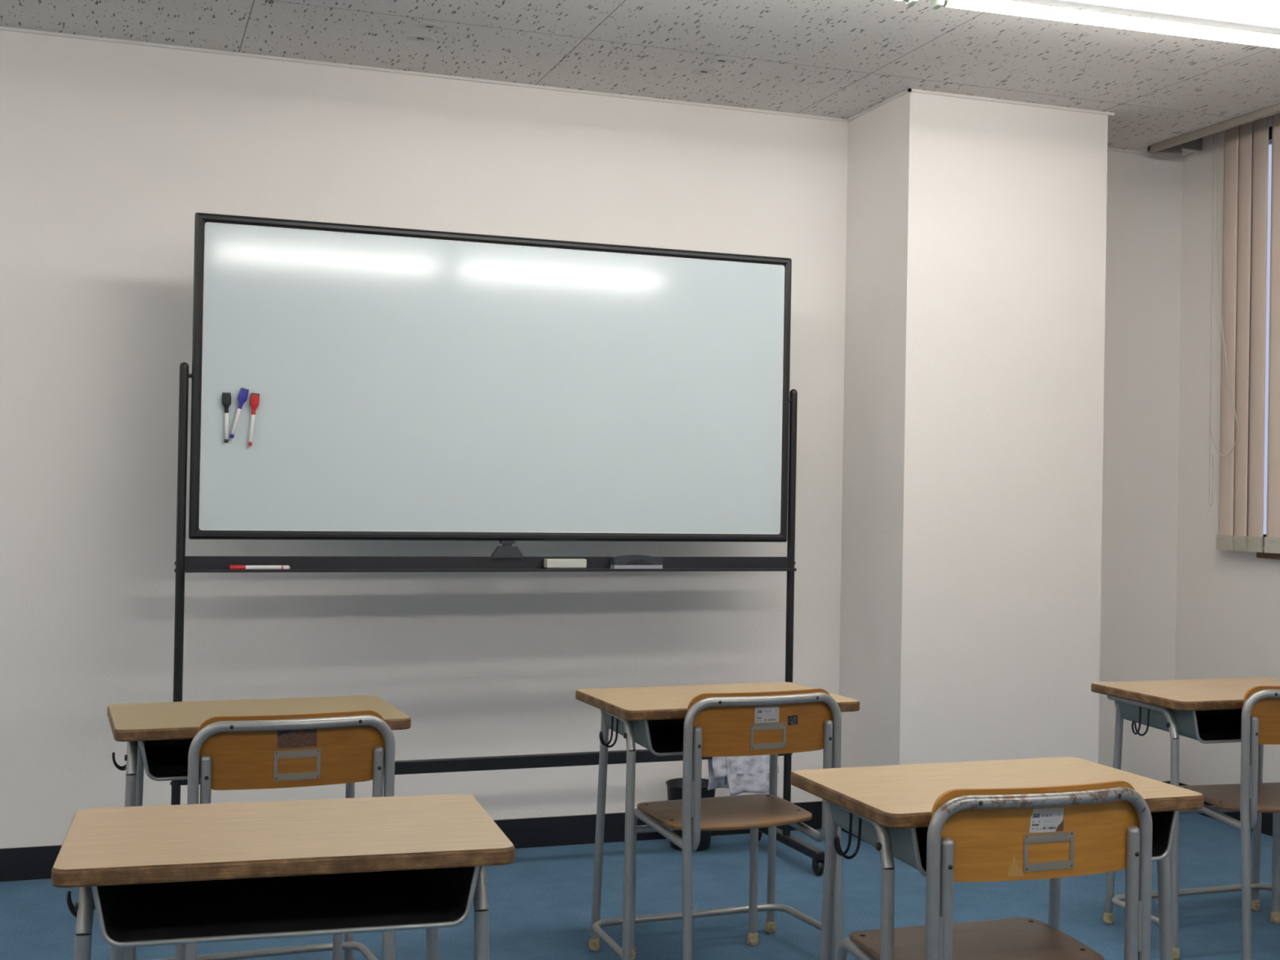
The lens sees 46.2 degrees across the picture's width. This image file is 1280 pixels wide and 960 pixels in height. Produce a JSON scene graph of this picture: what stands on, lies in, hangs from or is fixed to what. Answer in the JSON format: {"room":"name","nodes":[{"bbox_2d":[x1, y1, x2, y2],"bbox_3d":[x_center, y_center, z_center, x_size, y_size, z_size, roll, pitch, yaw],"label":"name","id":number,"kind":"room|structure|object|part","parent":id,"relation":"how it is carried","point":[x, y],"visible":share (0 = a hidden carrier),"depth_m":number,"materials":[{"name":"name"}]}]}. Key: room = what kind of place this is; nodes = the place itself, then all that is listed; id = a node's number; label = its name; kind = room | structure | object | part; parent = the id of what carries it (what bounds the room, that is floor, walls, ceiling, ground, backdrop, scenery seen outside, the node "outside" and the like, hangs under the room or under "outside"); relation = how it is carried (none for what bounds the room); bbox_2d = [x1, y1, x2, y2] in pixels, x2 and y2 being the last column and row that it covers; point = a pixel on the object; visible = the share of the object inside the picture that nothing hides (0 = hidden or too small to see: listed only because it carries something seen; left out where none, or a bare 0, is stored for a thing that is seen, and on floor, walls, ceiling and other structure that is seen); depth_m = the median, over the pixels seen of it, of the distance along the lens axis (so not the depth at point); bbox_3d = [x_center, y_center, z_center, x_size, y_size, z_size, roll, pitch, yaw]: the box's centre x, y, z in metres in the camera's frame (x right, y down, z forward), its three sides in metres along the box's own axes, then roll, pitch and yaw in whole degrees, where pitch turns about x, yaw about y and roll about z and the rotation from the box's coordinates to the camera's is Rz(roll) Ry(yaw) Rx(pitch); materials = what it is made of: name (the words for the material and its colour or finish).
{"room":"classroom","nodes":[
{"label":"classroom","id":0,"kind":"room"},
{"bbox_2d":[0,30,1182,848],"bbox_3d":[-0.901,-0.060,5.245,6.888,2.722,0.120,1,0,-19],"label":"wall","id":1,"kind":"structure","parent":0,"point":[110,153],"depth_m":5.20,"materials":[{"name":"paint"}]},
{"bbox_2d":[0,800,822,881],"bbox_3d":[-1.640,1.234,4.916,5.084,0.104,0.008,1,0,-19],"label":"baseboard","id":2,"kind":"structure","parent":1,"relation":"attached to","point":[30,863],"depth_m":5.37,"materials":[{"name":"black plastic"}]},
{"bbox_2d":[0,26,847,122],"bbox_3d":[-1.599,-1.431,4.934,5.074,0.010,0.010,1,0,-19],"label":"trim","id":3,"kind":"structure","parent":1,"relation":"attached to","point":[2,28],"depth_m":5.20,"materials":[{"name":"white"}]},
{"bbox_2d":[1107,147,1184,158],"bbox_3d":[1.937,-1.361,6.175,0.726,0.010,0.010,1,0,-19],"label":"trim","id":4,"kind":"structure","parent":1,"relation":"attached to","point":[1108,148],"depth_m":6.22,"materials":[{"name":"white"}]},
{"bbox_2d":[0,0,1279,155],"bbox_3d":[0.336,-1.507,1.803,6.888,0.160,7.440,1,0,-19],"label":"ceiling","id":5,"kind":"structure","parent":0,"point":[839,59],"depth_m":4.87,"materials":[{"name":"white tile"}]},
{"bbox_2d":[405,35,435,41],"bbox_3d":[-0.703,-1.419,4.823,0.096,0.003,0.061,1,0,-19],"label":"ceiling slot","id":6,"kind":"object","parent":5,"relation":"attached to","point":[416,37],"visible":1,"depth_m":4.82,"materials":[{"name":"grey"}]},
{"bbox_2d":[414,22,444,30],"bbox_3d":[-0.659,-1.420,4.696,0.095,0.003,0.062,1,0,-19],"label":"ceiling slot","id":7,"kind":"object","parent":5,"relation":"attached to","point":[424,25],"visible":1,"depth_m":4.69,"materials":[{"name":"grey"}]},
{"bbox_2d":[692,67,715,74],"bbox_3d":[0.220,-1.401,5.149,0.061,0.003,0.087,1,-1,-43],"label":"ceiling slot","id":8,"kind":"object","parent":5,"relation":"attached to","point":[704,70],"visible":1,"depth_m":5.14,"materials":[{"name":"grey"}]},
{"bbox_2d":[706,57,735,63],"bbox_3d":[0.273,-1.401,5.015,0.090,0.003,0.061,1,0,18],"label":"ceiling slot","id":9,"kind":"object","parent":5,"relation":"attached to","point":[722,60],"visible":1,"depth_m":5.01,"materials":[{"name":"grey"}]},
{"bbox_2d":[899,0,919,5],"bbox_3d":[0.109,-1.349,3.713,1.388,0.127,0.310,1,0,-18],"label":"lamp","id":10,"kind":"object","parent":5,"relation":"attached to","point":[908,2],"visible":1,"depth_m":4.01,"materials":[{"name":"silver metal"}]},
{"bbox_2d":[930,0,1279,48],"bbox_3d":[1.482,-1.323,4.147,1.388,0.127,0.310,1,0,-17],"label":"lamp","id":11,"kind":"object","parent":5,"relation":"attached to","point":[1260,15],"visible":1,"depth_m":4.13,"materials":[{"name":"white plastic"}]},
{"bbox_2d":[0,813,1279,959],"bbox_3d":[0.287,1.345,1.781,6.888,0.100,7.440,1,0,-19],"label":"floor","id":12,"kind":"structure","parent":0,"point":[540,903],"depth_m":4.64,"materials":[{"name":"blue carpet"}]},
{"bbox_2d":[106,695,410,959],"bbox_3d":[-0.943,0.927,3.666,0.676,0.723,0.426,1,0,-22],"label":"school desk","id":13,"kind":"object","parent":12,"relation":"on","point":[159,736],"visible":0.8,"depth_m":3.67,"materials":[{"name":"beige wood"}]},
{"bbox_3d":[-1.171,0.972,3.417,0.024,0.597,0.053,1,0,7],"label":"leg","id":14,"kind":"part","parent":13,"relation":"part of","materials":[{"name":"silver metal"}]},
{"bbox_3d":[-1.210,0.634,3.589,0.024,0.091,0.345,1,0,-17],"label":"rail","id":15,"kind":"part","parent":13,"relation":"part of","materials":[{"name":"silver metal"}]},
{"bbox_3d":[-1.254,0.936,3.728,0.024,0.672,0.054,1,-1,-45],"label":"leg","id":16,"kind":"part","parent":13,"relation":"part of","materials":[{"name":"silver metal"}]},
{"bbox_2d":[137,738,192,781],"bbox_3d":[-0.931,0.639,3.659,0.578,0.096,0.389,1,0,-19],"label":"tray","id":17,"kind":"object","parent":13,"relation":"on","point":[162,759],"depth_m":3.59,"materials":[{"name":"black metal"}]},
{"bbox_3d":[-0.949,1.206,3.668,0.635,0.020,0.326,1,0,-22],"label":"foot rail","id":18,"kind":"part","parent":13,"relation":"part of","materials":[{"name":"silver metal"}]},
{"bbox_3d":[-0.760,0.946,3.925,0.024,0.672,0.054,1,0,1],"label":"leg","id":19,"kind":"part","parent":13,"relation":"part of","materials":[{"name":"silver metal"}]},
{"bbox_3d":[-0.607,0.984,3.642,0.053,0.597,0.024,1,-1,40],"label":"leg","id":20,"kind":"part","parent":13,"relation":"part of","materials":[{"name":"silver metal"}]},
{"bbox_2d":[51,794,515,959],"bbox_3d":[-0.578,0.923,2.425,0.676,0.723,0.426,1,0,-16],"label":"school desk","id":21,"kind":"object","parent":12,"relation":"on","point":[187,873],"visible":1,"depth_m":2.35,"materials":[{"name":"brown wood"}]},
{"bbox_3d":[-0.830,0.969,2.201,0.024,0.597,0.053,1,0,12],"label":"leg","id":22,"kind":"part","parent":21,"relation":"part of","materials":[{"name":"silver metal"}]},
{"bbox_3d":[-0.852,0.630,2.376,0.024,0.091,0.345,1,0,-11],"label":"rail","id":23,"kind":"part","parent":21,"relation":"part of","materials":[{"name":"silver metal"}]},
{"bbox_3d":[-0.881,0.933,2.518,0.024,0.672,0.054,1,-1,-39],"label":"leg","id":24,"kind":"part","parent":21,"relation":"part of","materials":[{"name":"silver metal"}]},
{"bbox_2d":[91,866,479,947],"bbox_3d":[-0.572,0.636,2.416,0.584,0.096,0.400,1,0,-19],"label":"tray","id":25,"kind":"object","parent":21,"relation":"on","point":[203,906],"depth_m":2.34,"materials":[{"name":"black metal"}]},
{"bbox_3d":[-0.369,0.943,2.663,0.024,0.672,0.054,1,0,7],"label":"leg","id":26,"kind":"part","parent":21,"relation":"part of","materials":[{"name":"silver metal"}]},
{"bbox_3d":[-0.308,0.641,2.530,0.024,0.091,0.345,1,0,-21],"label":"rail","id":27,"kind":"part","parent":21,"relation":"part of","materials":[{"name":"silver metal"}]},
{"bbox_3d":[-0.246,0.980,2.366,0.024,0.597,0.053,1,-1,-44],"label":"leg","id":28,"kind":"part","parent":21,"relation":"part of","materials":[{"name":"silver metal"}]},
{"bbox_2d":[175,710,395,959],"bbox_3d":[-0.840,0.902,3.473,0.458,0.774,0.453,1,0,-23],"label":"chair","id":29,"kind":"object","parent":12,"relation":"on","point":[226,753],"visible":0.43,"depth_m":3.28,"materials":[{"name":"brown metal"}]},
{"bbox_3d":[-1.100,1.114,3.592,0.024,0.318,0.024,1,0,-23],"label":"leg","id":30,"kind":"part","parent":29,"relation":"part of","materials":[{"name":"silver metal"}]},
{"bbox_3d":[-0.961,1.053,3.207,0.024,0.439,0.045,1,0,-23],"label":"leg","id":31,"kind":"part","parent":29,"relation":"part of","materials":[{"name":"silver metal"}]},
{"bbox_3d":[-0.762,0.594,3.306,0.414,0.158,0.037,1,0,-23],"label":"backrest","id":32,"kind":"part","parent":29,"relation":"part of","materials":[{"name":"brown wood"}]},
{"bbox_3d":[-0.757,0.680,3.291,0.451,0.316,0.051,1,0,-23],"label":"frame","id":33,"kind":"part","parent":29,"relation":"part of","materials":[{"name":"silver metal"}]},
{"bbox_3d":[-0.753,1.121,3.740,0.024,0.318,0.024,1,0,-23],"label":"leg","id":34,"kind":"part","parent":29,"relation":"part of","materials":[{"name":"silver metal"}]},
{"bbox_3d":[-0.568,1.061,3.375,0.024,0.439,0.045,1,0,-23],"label":"leg","id":35,"kind":"part","parent":29,"relation":"part of","materials":[{"name":"silver metal"}]},
{"bbox_2d":[170,212,825,875],"bbox_3d":[-0.434,0.255,4.919,2.092,2.104,0.548,1,0,-20],"label":"whiteboard","id":36,"kind":"object","parent":12,"relation":"on","point":[411,384],"visible":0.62,"depth_m":4.87,"materials":[{"name":"grey"}]},
{"bbox_3d":[-1.401,0.427,4.562,0.027,1.571,0.027,1,0,-20],"label":"post","id":37,"kind":"part","parent":36,"relation":"part of","materials":[{"name":"black metal"}]},
{"bbox_2d":[222,392,231,443],"bbox_3d":[-1.266,-0.191,4.589,0.028,0.154,0.018,1,0,-20],"label":"marker","id":38,"kind":"object","parent":36,"relation":"attached to","point":[226,397],"visible":1,"depth_m":4.58,"materials":[{"name":"white plastic"}]},
{"bbox_2d":[230,387,248,438],"bbox_3d":[-1.229,-0.205,4.603,0.054,0.156,0.018,1,0,-20],"label":"marker","id":39,"kind":"object","parent":36,"relation":"attached to","point":[243,393],"visible":1,"depth_m":4.60,"materials":[{"name":"white plastic"}]},
{"bbox_2d":[248,392,259,445],"bbox_3d":[-1.188,-0.186,4.617,0.032,0.164,0.018,1,0,-20],"label":"marker","id":40,"kind":"object","parent":36,"relation":"attached to","point":[255,397],"visible":1,"depth_m":4.61,"materials":[{"name":"white plastic"}]},
{"bbox_2d":[229,564,290,569],"bbox_3d":[-1.165,0.270,4.600,0.181,0.018,0.018,1,0,-20],"label":"marker pen","id":41,"kind":"object","parent":36,"relation":"in","point":[231,566],"visible":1,"depth_m":4.59,"materials":[{"name":"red plastic"}]},
{"bbox_3d":[-0.422,-0.299,4.920,2.011,0.997,0.037,1,0,-20],"label":"board frame","id":42,"kind":"part","parent":36,"relation":"part of","materials":[{"name":"black metal"}]},
{"bbox_2d":[184,555,796,573],"bbox_3d":[-0.422,0.274,4.888,2.035,0.047,0.064,1,0,-20],"label":"tray","id":43,"kind":"object","parent":36,"relation":"on","point":[192,563],"depth_m":4.83,"materials":[{"name":"black paint"}]},
{"bbox_2d":[543,558,586,568],"bbox_3d":[-0.246,0.278,4.948,0.137,0.036,0.040,1,0,-20],"label":"eraser","id":44,"kind":"object","parent":36,"relation":"in","point":[548,563],"visible":1,"depth_m":4.93,"materials":[{"name":"grey plastic"}]},
{"bbox_2d":[610,555,662,568],"bbox_3d":[-0.011,0.277,5.034,0.172,0.049,0.043,1,0,-20],"label":"eraser","id":45,"kind":"object","parent":36,"relation":"in","point":[624,562],"visible":0.95,"depth_m":5.01,"materials":[{"name":"grey plastic"}]},
{"bbox_2d":[707,754,778,795],"bbox_3d":[0.359,1.001,5.207,0.253,0.175,0.051,1,0,-20],"label":"cleaning cloth","id":46,"kind":"object","parent":36,"relation":"hanging from","point":[738,774],"visible":0.61,"depth_m":5.19,"materials":[{"name":"white fabric"}]},
{"bbox_3d":[0.527,0.465,5.270,0.027,1.571,0.027,1,0,-20],"label":"post","id":47,"kind":"part","parent":36,"relation":"part of","materials":[{"name":"black metal"}]},
{"bbox_2d":[666,777,715,850],"bbox_3d":[0.183,1.203,5.401,0.185,0.229,0.185,1,0,-19],"label":"waste bin","id":48,"kind":"object","parent":12,"relation":"on","point":[674,786],"visible":0.3,"depth_m":5.35,"materials":[{"name":"black plastic"}]},
{"bbox_2d":[575,682,859,959],"bbox_3d":[0.200,0.949,4.097,0.676,0.723,0.426,1,0,-21],"label":"school desk","id":49,"kind":"object","parent":12,"relation":"on","point":[651,717],"visible":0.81,"depth_m":4.10,"materials":[{"name":"brown wood"}]},
{"bbox_3d":[-0.110,0.959,4.160,0.024,0.672,0.054,1,-1,-45],"label":"leg","id":50,"kind":"part","parent":49,"relation":"part of","materials":[{"name":"silver metal"}]},
{"bbox_3d":[-0.067,0.657,4.021,0.024,0.091,0.344,1,0,-16],"label":"rail","id":51,"kind":"part","parent":49,"relation":"part of","materials":[{"name":"silver metal"}]},
{"bbox_3d":[-0.029,0.995,3.849,0.024,0.597,0.053,1,0,7],"label":"leg","id":52,"kind":"part","parent":49,"relation":"part of","materials":[{"name":"silver metal"}]},
{"bbox_2d":[600,709,684,755],"bbox_3d":[0.211,0.662,4.090,0.576,0.096,0.386,1,0,-19],"label":"tray","id":53,"kind":"object","parent":49,"relation":"on","point":[661,733],"depth_m":3.94,"materials":[{"name":"black metal"}]},
{"bbox_3d":[0.194,1.229,4.099,0.635,0.020,0.326,1,0,-21],"label":"foot rail","id":54,"kind":"part","parent":49,"relation":"part of","materials":[{"name":"silver metal"}]},
{"bbox_3d":[0.385,0.969,4.354,0.024,0.672,0.054,1,0,2],"label":"leg","id":55,"kind":"part","parent":49,"relation":"part of","materials":[{"name":"silver metal"}]},
{"bbox_3d":[0.536,1.007,4.071,0.053,0.597,0.024,1,-1,40],"label":"leg","id":56,"kind":"part","parent":49,"relation":"part of","materials":[{"name":"silver metal"}]},
{"bbox_2d":[631,688,841,959],"bbox_3d":[0.236,0.924,3.984,0.458,0.774,0.453,1,0,-23],"label":"chair","id":57,"kind":"object","parent":12,"relation":"on","point":[796,721],"visible":0.96,"depth_m":3.83,"materials":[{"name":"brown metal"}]},
{"bbox_3d":[-0.024,1.136,4.101,0.024,0.318,0.024,1,0,-23],"label":"leg","id":58,"kind":"part","parent":57,"relation":"part of","materials":[{"name":"silver metal"}]},
{"bbox_3d":[0.059,0.892,3.921,0.024,0.170,0.421,1,0,-23],"label":"seat rail","id":59,"kind":"part","parent":57,"relation":"part of","materials":[{"name":"silver metal"}]},
{"bbox_3d":[0.117,1.076,3.716,0.024,0.439,0.045,1,0,-23],"label":"leg","id":60,"kind":"part","parent":57,"relation":"part of","materials":[{"name":"silver metal"}]},
{"bbox_3d":[0.232,0.887,3.997,0.416,0.023,0.297,1,0,-23],"label":"seat","id":61,"kind":"part","parent":57,"relation":"part of","materials":[{"name":"brown wood"}]},
{"bbox_3d":[0.322,1.143,4.251,0.024,0.318,0.024,1,0,-23],"label":"leg","id":62,"kind":"part","parent":57,"relation":"part of","materials":[{"name":"silver metal"}]},
{"bbox_3d":[0.315,0.617,3.817,0.414,0.158,0.037,1,0,-23],"label":"backrest","id":63,"kind":"part","parent":57,"relation":"part of","materials":[{"name":"orange wood"}]},
{"bbox_3d":[0.320,0.703,3.801,0.451,0.316,0.051,1,0,-23],"label":"frame","id":64,"kind":"part","parent":57,"relation":"part of","materials":[{"name":"silver metal"}]},
{"bbox_3d":[0.404,0.899,4.071,0.024,0.170,0.421,1,0,-23],"label":"seat rail","id":65,"kind":"part","parent":57,"relation":"part of","materials":[{"name":"silver metal"}]},
{"bbox_3d":[0.508,1.084,3.887,0.024,0.439,0.045,1,0,-23],"label":"leg","id":66,"kind":"part","parent":57,"relation":"part of","materials":[{"name":"silver metal"}]},
{"bbox_2d":[835,780,1152,959],"bbox_3d":[0.640,0.922,2.800,0.458,0.774,0.453,1,0,-18],"label":"chair","id":67,"kind":"object","parent":12,"relation":"on","point":[999,834],"visible":0.98,"depth_m":2.63,"materials":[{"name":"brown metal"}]},
{"bbox_3d":[0.458,0.890,2.753,0.024,0.170,0.421,1,0,-18],"label":"seat rail","id":68,"kind":"part","parent":67,"relation":"part of","materials":[{"name":"silver metal"}]},
{"bbox_3d":[0.637,0.884,2.813,0.416,0.023,0.297,1,0,-18],"label":"seat","id":69,"kind":"part","parent":67,"relation":"part of","materials":[{"name":"brown wood"}]},
{"bbox_3d":[0.703,0.614,2.627,0.414,0.158,0.037,1,0,-18],"label":"backrest","id":70,"kind":"part","parent":67,"relation":"part of","materials":[{"name":"brown wood"}]},
{"bbox_3d":[0.707,0.700,2.611,0.451,0.316,0.051,1,0,-18],"label":"frame","id":71,"kind":"part","parent":67,"relation":"part of","materials":[{"name":"silver metal"}]},
{"bbox_3d":[0.815,0.897,2.871,0.024,0.170,0.421,1,0,-18],"label":"seat rail","id":72,"kind":"part","parent":67,"relation":"part of","materials":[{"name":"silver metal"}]},
{"bbox_2d":[791,756,1204,959],"bbox_3d":[0.677,0.948,2.911,0.676,0.723,0.426,1,0,-19],"label":"school desk","id":73,"kind":"object","parent":12,"relation":"on","point":[889,808],"visible":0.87,"depth_m":2.87,"materials":[{"name":"beige wood"}]},
{"bbox_3d":[0.369,0.958,2.986,0.024,0.672,0.054,1,-1,-42],"label":"leg","id":74,"kind":"part","parent":73,"relation":"part of","materials":[{"name":"silver metal"}]},
{"bbox_3d":[0.406,0.656,2.845,0.024,0.091,0.345,1,0,-14],"label":"rail","id":75,"kind":"part","parent":73,"relation":"part of","materials":[{"name":"silver metal"}]},
{"bbox_3d":[0.437,0.994,2.672,0.024,0.597,0.053,1,0,9],"label":"leg","id":76,"kind":"part","parent":73,"relation":"part of","materials":[{"name":"silver metal"}]},
{"bbox_2d":[825,800,1177,876],"bbox_3d":[0.685,0.661,2.902,0.568,0.096,0.368,1,0,-19],"label":"tray","id":77,"kind":"object","parent":73,"relation":"on","point":[908,846],"depth_m":2.82,"materials":[{"name":"black metal"}]},
{"bbox_3d":[0.871,0.968,3.160,0.024,0.672,0.054,1,0,4],"label":"leg","id":78,"kind":"part","parent":73,"relation":"part of","materials":[{"name":"silver metal"}]},
{"bbox_3d":[1.011,1.006,2.871,0.053,0.597,0.024,1,-1,43],"label":"leg","id":79,"kind":"part","parent":73,"relation":"part of","materials":[{"name":"silver metal"}]},
{"bbox_2d":[1091,677,1279,959],"bbox_3d":[1.734,0.978,4.435,0.676,0.723,0.426,1,0,-19],"label":"school desk","id":80,"kind":"object","parent":12,"relation":"on","point":[1206,711],"visible":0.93,"depth_m":4.39,"materials":[{"name":"beige wood"}]},
{"bbox_3d":[1.426,0.988,4.510,0.024,0.672,0.054,1,-1,-42],"label":"leg","id":81,"kind":"part","parent":80,"relation":"part of","materials":[{"name":"silver metal"}]},
{"bbox_3d":[1.464,0.685,4.370,0.024,0.091,0.344,1,0,-14],"label":"rail","id":82,"kind":"part","parent":80,"relation":"part of","materials":[{"name":"silver metal"}]},
{"bbox_3d":[1.494,1.024,4.196,0.024,0.597,0.053,1,0,9],"label":"leg","id":83,"kind":"part","parent":80,"relation":"part of","materials":[{"name":"silver metal"}]},
{"bbox_2d":[1114,700,1242,743],"bbox_3d":[1.742,0.691,4.426,0.568,0.096,0.369,1,0,-19],"label":"tray","id":84,"kind":"object","parent":80,"relation":"on","point":[1206,722],"depth_m":4.33,"materials":[{"name":"silver metal"}]},
{"bbox_3d":[1.728,1.258,4.437,0.635,0.020,0.326,1,0,-19],"label":"foot rail","id":85,"kind":"part","parent":80,"relation":"part of","materials":[{"name":"silver metal"}]},
{"bbox_3d":[1.929,0.998,4.684,0.024,0.672,0.054,1,0,4],"label":"leg","id":86,"kind":"part","parent":80,"relation":"part of","materials":[{"name":"silver metal"}]},
{"bbox_2d":[1178,685,1279,959],"bbox_3d":[1.807,0.954,4.314,0.458,0.774,0.453,1,0,-14],"label":"chair","id":87,"kind":"object","parent":12,"relation":"on","point":[1260,712],"visible":0.81,"depth_m":4.10,"materials":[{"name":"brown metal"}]},
{"bbox_3d":[1.621,0.922,4.281,0.024,0.170,0.421,1,0,-14],"label":"seat rail","id":88,"kind":"part","parent":87,"relation":"part of","materials":[{"name":"silver metal"}]},
{"bbox_3d":[1.804,0.916,4.327,0.416,0.023,0.297,1,0,-14],"label":"seat","id":89,"kind":"part","parent":87,"relation":"part of","materials":[{"name":"brown wood"}]},
{"bbox_3d":[1.644,1.105,4.070,0.024,0.439,0.045,1,0,-14],"label":"leg","id":90,"kind":"part","parent":87,"relation":"part of","materials":[{"name":"silver metal"}]},
{"bbox_3d":[1.858,0.732,4.121,0.451,0.316,0.051,1,0,-14],"label":"frame","id":91,"kind":"part","parent":87,"relation":"part of","materials":[{"name":"silver metal"}]},
{"bbox_3d":[1.856,0.645,4.137,0.414,0.158,0.037,1,0,-14],"label":"backrest","id":92,"kind":"part","parent":87,"relation":"part of","materials":[{"name":"orange wood"}]},
{"bbox_3d":[1.935,1.173,4.562,0.024,0.318,0.024,1,0,-14],"label":"leg","id":93,"kind":"part","parent":87,"relation":"part of","materials":[{"name":"silver metal"}]},
{"bbox_2d":[839,92,1107,768],"bbox_3d":[1.253,-0.020,5.685,0.837,2.722,0.476,1,0,-19],"label":"wall pillar","id":94,"kind":"structure","parent":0,"point":[975,256],"depth_m":5.47,"materials":[{"name":"paint"}]},
{"bbox_2d":[840,827,871,844],"bbox_3d":[1.233,1.289,5.668,0.853,0.104,0.476,1,0,-19],"label":"baseboard","id":95,"kind":"structure","parent":94,"relation":"attached to","point":[842,829],"depth_m":5.63,"materials":[{"name":"black plastic"}]},
{"bbox_2d":[847,88,1114,121],"bbox_3d":[1.285,-1.375,5.689,0.869,0.010,0.476,1,0,-19],"label":"trim","id":96,"kind":"structure","parent":94,"relation":"attached to","point":[909,90],"depth_m":5.47,"materials":[{"name":"white"}]},
{"bbox_2d":[1174,115,1271,785],"bbox_3d":[3.505,-0.083,2.913,0.120,2.882,7.200,1,0,-19],"label":"wall","id":97,"kind":"structure","parent":0,"point":[1220,593],"depth_m":6.14,"materials":[{"name":"paint"}]},
{"bbox_2d":[1147,102,1279,155],"bbox_3d":[3.367,-1.427,2.818,0.254,0.179,7.107,1,0,-19],"label":"rail","id":98,"kind":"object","parent":97,"relation":"attached to","point":[1193,140],"depth_m":5.86,"materials":[{"name":"beige metal"}]},
{"bbox_2d":[1178,782,1273,836],"bbox_3d":[3.421,1.305,2.881,0.008,0.104,7.200,1,0,-19],"label":"baseboard","id":99,"kind":"structure","parent":97,"relation":"attached to","point":[1266,818],"depth_m":5.78,"materials":[{"name":"black plastic"}]},
{"bbox_2d":[1246,126,1271,547],"bbox_3d":[3.130,-0.560,3.980,0.060,1.640,4.260,1,0,-19],"label":"window","id":100,"kind":"structure","parent":97,"relation":"in","point":[1269,127],"depth_m":5.88,"materials":[{"name":"brown metal"}]},
{"bbox_2d":[1208,112,1279,553],"bbox_3d":[3.000,-0.590,4.016,0.052,1.728,4.215,1,0,-19],"label":"vertical blind","id":101,"kind":"object","parent":100,"relation":"attached to","point":[1239,162],"visible":0.91,"depth_m":5.83,"materials":[{"name":"beige fabric"}]},
{"bbox_3d":[2.288,-0.654,5.987,0.003,1.523,0.024,1,0,-19],"label":"bead cord","id":102,"kind":"part","parent":101,"relation":"part of","materials":[{"name":"beige plastic"}]},
{"bbox_3d":[2.311,-0.754,5.916,0.004,1.324,0.169,1,0,-19],"label":"pull cord","id":103,"kind":"part","parent":101,"relation":"part of","materials":[{"name":"beige plastic"}]},
{"bbox_3d":[3.126,-0.560,3.989,0.006,1.540,4.180,1,0,-19],"label":"pane","id":104,"kind":"part","parent":100,"relation":"part of","materials":[{"name":"clear glass"}]},
{"bbox_2d":[1256,548,1279,559],"bbox_3d":[3.110,0.281,3.860,0.085,0.036,4.150,1,0,-19],"label":"window sill","id":105,"kind":"structure","parent":97,"relation":"attached to","point":[1260,555],"depth_m":5.75,"materials":[{"name":"brown wood"}]},
{"bbox_2d":[1262,558,1279,782],"bbox_3d":[3.516,0.775,2.643,0.006,0.954,6.685,1,0,-19],"label":"wall","id":106,"kind":"structure","parent":97,"relation":"attached to","point":[1271,661],"depth_m":5.75,"materials":[{"name":"paint"}]}
]}

